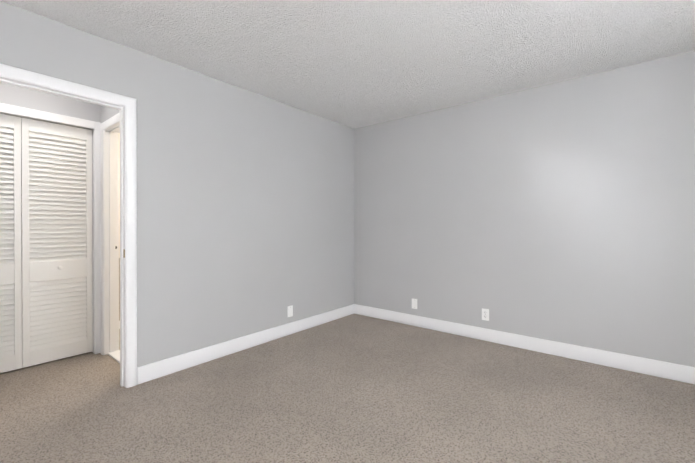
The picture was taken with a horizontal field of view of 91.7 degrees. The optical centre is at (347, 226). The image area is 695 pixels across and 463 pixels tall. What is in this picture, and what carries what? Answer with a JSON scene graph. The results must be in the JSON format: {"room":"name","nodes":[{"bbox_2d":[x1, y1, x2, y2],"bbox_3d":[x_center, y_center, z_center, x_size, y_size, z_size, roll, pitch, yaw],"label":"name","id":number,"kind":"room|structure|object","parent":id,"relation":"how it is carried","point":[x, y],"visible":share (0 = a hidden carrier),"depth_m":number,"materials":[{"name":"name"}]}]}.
{"room":"empty bedroom","nodes":[
{"label":"empty bedroom","id":0,"kind":"room"},
{"bbox_2d":[0,82,99,121],"bbox_3d":[-2.975,-0.067,2.280,0.100,2.440,2.150,0,0,39],"label":"wall","id":1,"kind":"structure","parent":0,"point":[30,98],"depth_m":2.80,"materials":[{"name":"paint"}]},
{"bbox_2d":[0,114,21,372],"bbox_3d":[-2.772,0.131,2.533,0.028,2.012,0.464,0,0,39],"label":"bifold closet door","id":2,"kind":"structure","parent":1,"relation":"in","point":[10,263],"depth_m":2.66,"materials":[{"name":"white paint"}]},
{"bbox_2d":[0,112,91,129],"bbox_3d":[-2.920,-0.886,2.348,0.032,0.014,1.867,0,0,39],"label":"trim","id":3,"kind":"structure","parent":1,"relation":"attached to","point":[44,120],"depth_m":2.81,"materials":[{"name":"white wood"}]},
{"bbox_2d":[0,103,100,353],"bbox_3d":[-2.879,0.104,2.305,0.018,2.098,1.990,0,0,39],"label":"trim","id":4,"kind":"structure","parent":1,"relation":"attached to","point":[34,113],"depth_m":3.04,"materials":[{"name":"white wood"}]},
{"bbox_2d":[21,118,92,367],"bbox_3d":[-2.467,0.130,2.886,0.056,2.012,0.464,0,0,39],"label":"bifold closet door","id":5,"kind":"structure","parent":1,"relation":"in","point":[56,236],"depth_m":2.87,"materials":[{"name":"white paint"}]},
{"bbox_2d":[92,129,94,353],"bbox_3d":[-2.918,0.122,2.351,0.100,2.060,1.891,0,0,39],"label":"door frame","id":6,"kind":"structure","parent":1,"relation":"attached to","point":[93,243],"depth_m":3.06,"materials":[{"name":"white wood"}]},
{"bbox_2d":[100,105,118,122],"bbox_3d":[-2.149,-0.070,3.065,1.490,2.440,0.110,0,0,39],"label":"wall","id":7,"kind":"structure","parent":0,"point":[106,113],"depth_m":2.97,"materials":[{"name":"paint"}]},
{"bbox_2d":[100,113,119,362],"bbox_3d":[-1.890,0.110,2.845,0.794,2.082,0.126,0,0,39],"label":"door","id":8,"kind":"structure","parent":7,"relation":"attached to","point":[111,201],"depth_m":3.04,"materials":[{"name":"white wood"}]},
{"bbox_2d":[119,133,119,257],"bbox_3d":[-1.930,-0.075,4.602,0.110,2.440,2.550,0,0,39],"label":"wall","id":9,"kind":"structure","parent":0,"point":[119,195],"depth_m":3.76,"materials":[{"name":"beige paint"}]},
{"bbox_2d":[119,258,119,320],"bbox_3d":[-1.917,0.695,4.525,0.010,0.700,2.438,0,0,39],"label":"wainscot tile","id":10,"kind":"structure","parent":9,"relation":"attached to","point":[119,289],"depth_m":3.75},
{"bbox_2d":[0,1,353,366],"bbox_3d":[-1.437,-0.069,2.673,0.110,2.440,4.700,0,0,39],"label":"wall","id":11,"kind":"structure","parent":0,"point":[245,212],"depth_m":2.94,"materials":[{"name":"grey paint"}]},
{"bbox_2d":[0,63,136,387],"bbox_3d":[-1.877,0.112,2.120,0.126,2.082,0.954,0,0,39],"label":"door frame","id":12,"kind":"structure","parent":11,"relation":"attached to","point":[130,103],"depth_m":2.41,"materials":[{"name":"white wood"}]},
{"bbox_2d":[137,304,353,383],"bbox_3d":[-0.724,1.086,3.454,0.014,0.125,2.566,0,0,39],"label":"baseboard","id":13,"kind":"structure","parent":11,"relation":"attached to","point":[157,369],"depth_m":3.04,"materials":[{"name":"white wood"}]},
{"bbox_2d":[287,305,292,316],"bbox_3d":[-0.612,0.903,3.598,0.005,0.117,0.072,0,0,39],"label":"outlet","id":14,"kind":"object","parent":11,"relation":"attached to","point":[289,312],"visible":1,"depth_m":3.60,"materials":[{"name":"white plastic"}]},
{"bbox_2d":[0,313,694,462],"bbox_3d":[-0.464,1.204,1.885,5.820,0.100,4.920,0,0,39],"label":"floor","id":15,"kind":"structure","parent":0,"point":[354,388],"depth_m":2.15,"materials":[{"name":"carpet"}]},
{"bbox_2d":[0,0,694,128],"bbox_3d":[-0.464,-1.336,1.876,5.820,0.100,4.920,0,0,39],"label":"ceiling","id":16,"kind":"structure","parent":0,"point":[354,64],"depth_m":2.34,"materials":[{"name":"white paint"}]},
{"bbox_2d":[354,51,694,366],"bbox_3d":[1.675,-0.071,3.241,4.220,2.440,0.110,0,0,39],"label":"wall","id":17,"kind":"structure","parent":0,"point":[563,211],"depth_m":3.05,"materials":[{"name":"grey paint"}]},
{"bbox_2d":[412,298,416,308],"bbox_3d":[0.776,0.892,3.902,0.072,0.117,0.005,0,0,39],"label":"outlet","id":18,"kind":"object","parent":17,"relation":"attached to","point":[414,302],"visible":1,"depth_m":3.90,"materials":[{"name":"white plastic"}]},
{"bbox_2d":[482,308,488,320],"bbox_3d":[1.391,0.887,3.400,0.072,0.117,0.007,0,0,39],"label":"outlet","id":19,"kind":"object","parent":17,"relation":"attached to","point":[486,311],"visible":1,"depth_m":3.40,"materials":[{"name":"white plastic"}]},
{"bbox_2d":[354,304,694,383],"bbox_3d":[1.636,1.087,3.196,4.000,0.125,0.014,0,0,39],"label":"baseboard","id":20,"kind":"structure","parent":17,"relation":"attached to","point":[669,370],"depth_m":3.04,"materials":[{"name":"white wood"}]}
]}

